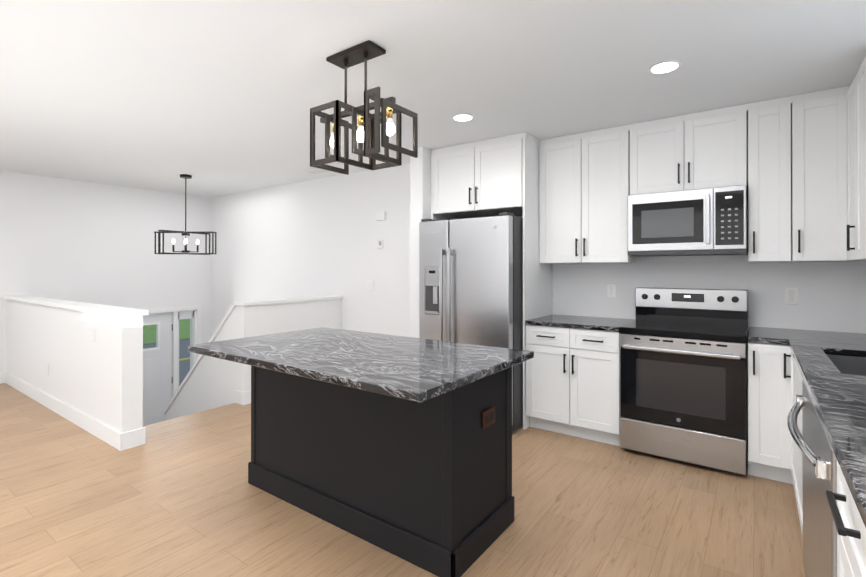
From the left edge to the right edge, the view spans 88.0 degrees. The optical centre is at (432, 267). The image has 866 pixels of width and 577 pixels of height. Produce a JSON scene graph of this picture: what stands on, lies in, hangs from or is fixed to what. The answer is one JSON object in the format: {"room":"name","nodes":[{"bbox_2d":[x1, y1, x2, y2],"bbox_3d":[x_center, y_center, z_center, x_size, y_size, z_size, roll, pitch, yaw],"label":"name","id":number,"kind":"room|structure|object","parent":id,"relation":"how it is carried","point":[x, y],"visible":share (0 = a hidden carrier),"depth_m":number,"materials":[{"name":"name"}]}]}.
{"room":"kitchen","nodes":[
{"label":"kitchen","id":0,"kind":"room"},
{"bbox_2d":[4,295,148,450],"bbox_3d":[-3.610,0.841,4.348,3.380,1.023,0.200,0,0,36],"label":"wall","id":1,"kind":"structure","parent":0,"point":[92,388],"depth_m":3.79,"materials":[{"name":"white paint"}]},
{"bbox_2d":[0,170,210,383],"bbox_3d":[-5.623,0.958,4.562,0.164,4.190,7.350,0,0,36],"label":"wall","id":2,"kind":"structure","parent":0,"point":[76,240],"depth_m":6.03,"materials":[{"name":"white paint"}]},
{"bbox_2d":[143,312,172,425],"bbox_3d":[-4.250,1.694,6.451,0.057,2.036,0.955,0,0,36],"label":"front door","id":3,"kind":"structure","parent":2,"relation":"in","point":[157,379],"depth_m":6.65,"materials":[{"name":"white paint"}]},
{"bbox_2d":[142,305,200,396],"bbox_3d":[-4.167,1.661,6.573,0.167,2.125,1.440,0,0,36],"label":"door frame","id":4,"kind":"structure","parent":2,"relation":"attached to","point":[192,314],"depth_m":6.89,"materials":[{"name":"white wood"}]},
{"bbox_2d":[163,303,236,419],"bbox_3d":[-2.563,1.702,5.002,1.560,2.705,0.180,0,0,36],"label":"wall","id":5,"kind":"structure","parent":0,"point":[208,382],"depth_m":4.79,"materials":[{"name":"white paint"}]},
{"bbox_2d":[233,296,342,404],"bbox_3d":[-1.550,0.850,4.972,0.180,1.010,1.313,0,0,36],"label":"wall","id":6,"kind":"structure","parent":0,"point":[262,317],"depth_m":4.73,"materials":[{"name":"white paint"}]},
{"bbox_2d":[211,147,431,337],"bbox_3d":[-1.749,0.962,5.866,4.620,4.190,0.760,0,0,36],"label":"wall","id":7,"kind":"structure","parent":0,"point":[316,237],"depth_m":5.54,"materials":[{"name":"white paint"}]},
{"bbox_2d":[377,240,382,247],"bbox_3d":[-0.602,-0.265,5.084,0.090,0.090,0.026,0,0,36],"label":"thermostat","id":8,"kind":"object","parent":7,"relation":"attached to","point":[379,243],"visible":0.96,"depth_m":5.07,"materials":[{"name":"white plastic"}]},
{"bbox_2d":[376,211,385,220],"bbox_3d":[-0.589,-0.583,5.069,0.130,0.095,0.038,0,0,36],"label":"detector","id":9,"kind":"object","parent":7,"relation":"attached to","point":[380,215],"visible":1,"depth_m":5.04,"materials":[{"name":"white plastic"}]},
{"bbox_2d":[0,383,805,576],"bbox_3d":[-2.328,1.472,2.200,7.970,0.250,7.380,0,0,36],"label":"floor","id":10,"kind":"structure","parent":0,"point":[179,497],"depth_m":2.44,"materials":[{"name":"brown wood"}]},
{"bbox_2d":[248,367,513,576],"bbox_3d":[-0.358,0.910,2.597,1.534,0.875,0.604,0,0,36],"label":"kitchen island","id":11,"kind":"object","parent":10,"relation":"on","point":[400,446],"depth_m":2.20,"materials":[{"name":"black wood"}]},
{"bbox_2d":[187,327,533,402],"bbox_3d":[-0.427,0.455,2.431,1.655,0.035,0.975,0,0,36],"label":"island countertop","id":12,"kind":"structure","parent":11,"relation":"on","point":[409,369],"depth_m":2.17,"materials":[{"name":"grey stone"}]},
{"bbox_2d":[431,154,458,220],"bbox_3d":[0.172,0.133,4.558,0.025,2.440,0.624,0,0,36],"label":"panel","id":13,"kind":"object","parent":10,"relation":"on","point":[436,217],"depth_m":4.31,"materials":[{"name":"white wood"}]},
{"bbox_2d":[419,212,522,433],"bbox_3d":[0.464,0.455,4.149,0.910,1.795,0.897,0,0,36],"label":"fridge","id":14,"kind":"object","parent":10,"relation":"on","point":[470,280],"visible":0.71,"depth_m":3.76,"materials":[{"name":"grey metal"}]},
{"bbox_2d":[523,137,551,428],"bbox_3d":[0.942,0.132,4.003,0.020,2.440,0.624,0,0,36],"label":"panel","id":15,"kind":"object","parent":10,"relation":"on","point":[537,289],"depth_m":3.86,"materials":[{"name":"white wood"}]},
{"bbox_2d":[525,322,620,445],"bbox_3d":[1.256,0.914,3.774,0.745,0.875,0.624,0,0,36],"label":"base cabinet","id":16,"kind":"object","parent":10,"relation":"on","point":[573,374],"depth_m":3.50,"materials":[{"name":"white wood"}]},
{"bbox_2d":[525,314,635,329],"bbox_3d":[1.252,0.459,3.772,0.747,0.035,0.634,0,0,36],"label":"countertop","id":17,"kind":"structure","parent":16,"relation":"on","point":[550,320],"depth_m":3.66,"materials":[{"name":"grey stone"}]},
{"bbox_2d":[619,287,747,475],"bbox_3d":[1.848,0.747,3.298,0.764,1.165,0.685,0,0,36],"label":"range","id":18,"kind":"object","parent":10,"relation":"on","point":[683,374],"visible":1,"depth_m":3.09,"materials":[{"name":"grey metal"}]},
{"bbox_2d":[748,330,788,480],"bbox_3d":[2.264,0.912,3.013,0.234,0.875,0.677,0,0,36],"label":"base cabinet","id":19,"kind":"object","parent":10,"relation":"on","point":[762,356],"depth_m":2.82,"materials":[{"name":"white wood"}]},
{"bbox_2d":[749,326,865,345],"bbox_3d":[2.525,0.456,2.852,0.848,0.035,0.634,0,0,36],"label":"countertop","id":20,"kind":"structure","parent":19,"relation":"on","point":[756,334],"depth_m":2.85,"materials":[{"name":"grey stone"}]},
{"bbox_2d":[777,342,796,482],"bbox_3d":[2.348,0.910,2.467,0.686,0.875,0.258,0,0,36],"label":"base cabinet","id":21,"kind":"object","parent":10,"relation":"on","point":[786,368],"depth_m":2.75,"materials":[{"name":"white wood"}]},
{"bbox_2d":[789,386,796,502],"bbox_3d":[2.067,1.016,2.033,0.634,0.660,0.774,0,0,36],"label":"base cabinet","id":22,"kind":"object","parent":10,"relation":"on","point":[792,389],"depth_m":2.51,"materials":[{"name":"white wood"}]},
{"bbox_2d":[797,370,828,576],"bbox_3d":[1.585,0.907,1.374,0.644,0.875,0.984,0,0,36],"label":"dishwasher","id":23,"kind":"object","parent":10,"relation":"on","point":[807,414],"depth_m":1.57,"materials":[{"name":"grey metal"}]},
{"bbox_2d":[789,338,865,529],"bbox_3d":[1.679,0.452,1.506,0.644,0.035,2.540,0,0,36],"label":"countertop","id":24,"kind":"structure","parent":23,"relation":"on","point":[839,397],"depth_m":1.48,"materials":[{"name":"grey stone"}]},
{"bbox_2d":[829,354,865,373],"bbox_3d":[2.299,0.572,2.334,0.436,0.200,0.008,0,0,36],"label":"sink","id":25,"kind":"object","parent":24,"relation":"in","point":[850,365],"depth_m":2.38,"materials":[{"name":"silver metal"}]},
{"bbox_2d":[825,438,865,576],"bbox_3d":[1.117,0.905,0.725,0.644,0.875,0.617,0,0,36],"label":"base cabinet","id":26,"kind":"object","parent":10,"relation":"on","point":[845,532],"depth_m":1.07,"materials":[{"name":"white wood"}]},
{"bbox_2d":[0,0,865,197],"bbox_3d":[-2.328,-1.203,2.208,8.270,0.120,7.680,0,0,36],"label":"ceiling","id":27,"kind":"structure","parent":0,"point":[215,98],"depth_m":2.62,"materials":[{"name":"white paint"}]},
{"bbox_2d":[154,174,215,254],"bbox_3d":[-3.042,-0.648,5.502,0.643,0.969,0.617,0,0,36],"label":"chandelier","id":28,"kind":"object","parent":27,"relation":"hanging from","point":[184,233],"visible":1,"depth_m":5.47,"materials":[{"name":"black metal"}]},
{"bbox_2d":[304,168,331,173],"bbox_3d":[-1.324,-1.127,5.239,0.350,0.012,0.170,0,0,36],"label":"ceiling vent","id":29,"kind":"object","parent":27,"relation":"in","point":[317,171],"visible":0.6,"depth_m":5.24,"materials":[{"name":"white metal"}]},
{"bbox_2d":[310,40,417,174],"bbox_3d":[-0.396,-0.842,2.397,0.561,0.599,0.300,0,0,36],"label":"light","id":30,"kind":"object","parent":27,"relation":"hanging from","point":[366,130],"visible":1,"depth_m":2.34,"materials":[{"name":"brown metal"}]},
{"bbox_2d":[452,113,473,121],"bbox_3d":[0.227,-1.136,3.398,0.169,0.006,0.169,0,0,-9],"label":"recessed light","id":31,"kind":"object","parent":27,"relation":"in","point":[463,117],"depth_m":3.38,"materials":[{"name":"white"}]},
{"bbox_2d":[648,60,680,73],"bbox_3d":[1.316,-1.138,2.549,0.169,0.006,0.169,0,0,-9],"label":"recessed light","id":32,"kind":"object","parent":27,"relation":"in","point":[664,67],"depth_m":2.54,"materials":[{"name":"white"}]},
{"bbox_2d":[518,192,748,329],"bbox_3d":[-0.125,0.960,5.255,8.270,4.190,0.150,0,0,36],"label":"wall","id":33,"kind":"structure","parent":0,"point":[710,257],"depth_m":3.57,"materials":[{"name":"white paint"}]},
{"bbox_2d":[432,132,535,218],"bbox_3d":[0.555,-0.824,4.278,0.922,0.623,0.634,0,0,36],"label":"upper cabinet","id":34,"kind":"object","parent":33,"relation":"attached to","point":[483,178],"depth_m":4.00,"materials":[{"name":"white wood"}]},
{"bbox_2d":[536,124,637,263],"bbox_3d":[1.341,-0.587,3.896,0.746,1.098,0.334,0,0,36],"label":"upper cabinet","id":35,"kind":"object","parent":33,"relation":"attached to","point":[585,179],"depth_m":3.74,"materials":[{"name":"white wood"}]},
{"bbox_2d":[632,104,747,194],"bbox_3d":[1.956,-0.851,3.452,0.760,0.573,0.334,0,0,36],"label":"upper cabinet","id":36,"kind":"object","parent":33,"relation":"attached to","point":[705,149],"depth_m":3.29,"materials":[{"name":"white wood"}]},
{"bbox_2d":[628,185,746,256],"bbox_3d":[1.927,-0.328,3.410,0.756,0.467,0.434,0,0,36],"label":"microwave","id":37,"kind":"object","parent":36,"relation":"attached to","point":[703,222],"visible":1,"depth_m":3.24,"materials":[{"name":"grey metal"}]},
{"bbox_2d":[553,261,865,333],"bbox_3d":[2.097,0.201,3.558,2.370,0.500,0.003,0,0,36],"label":"backsplash","id":38,"kind":"structure","parent":33,"relation":"attached to","point":[831,296],"depth_m":3.34,"materials":[{"name":"white paint"}]},
{"bbox_2d":[607,284,615,297],"bbox_3d":[1.565,0.207,3.933,0.072,0.120,0.010,0,0,36],"label":"outlet","id":39,"kind":"object","parent":38,"relation":"attached to","point":[611,288],"depth_m":3.93,"materials":[{"name":"white plastic"}]},
{"bbox_2d":[785,288,797,304],"bbox_3d":[2.567,0.205,3.210,0.072,0.120,0.010,0,0,36],"label":"outlet","id":40,"kind":"object","parent":38,"relation":"attached to","point":[791,296],"depth_m":3.21,"materials":[{"name":"white plastic"}]},
{"bbox_2d":[747,99,775,261],"bbox_3d":[2.391,-0.590,3.138,0.300,1.098,0.334,0,0,36],"label":"upper cabinet","id":41,"kind":"object","parent":33,"relation":"attached to","point":[761,189],"depth_m":3.05,"materials":[{"name":"white wood"}]},
{"bbox_2d":[776,88,835,261],"bbox_3d":[2.534,-0.590,2.997,0.351,1.098,0.394,0,0,36],"label":"upper cabinet","id":42,"kind":"object","parent":33,"relation":"attached to","point":[795,165],"depth_m":2.91,"materials":[{"name":"white wood"}]},
{"bbox_2d":[836,76,855,261],"bbox_3d":[2.600,-0.591,2.564,0.385,1.098,0.391,0,0,36],"label":"upper cabinet","id":43,"kind":"object","parent":33,"relation":"attached to","point":[846,95],"depth_m":2.80,"materials":[{"name":"white wood"}]},
{"bbox_2d":[856,56,865,260],"bbox_3d":[2.459,-0.592,2.334,0.344,1.098,0.391,0,0,36],"label":"upper cabinet","id":44,"kind":"object","parent":33,"relation":"attached to","point":[861,74],"depth_m":2.45,"materials":[{"name":"white wood"}]},
{"label":"outside","id":45,"kind":"structure","parent":0,"visible":0},
{"bbox_2d":[143,319,189,385],"bbox_3d":[-29.610,3.259,33.615,72.650,0.120,100.000,0,0,36],"label":"lawn","id":46,"kind":"structure","parent":45,"point":[149,336],"depth_m":19.15,"materials":[{"name":"green plant"}]}
]}

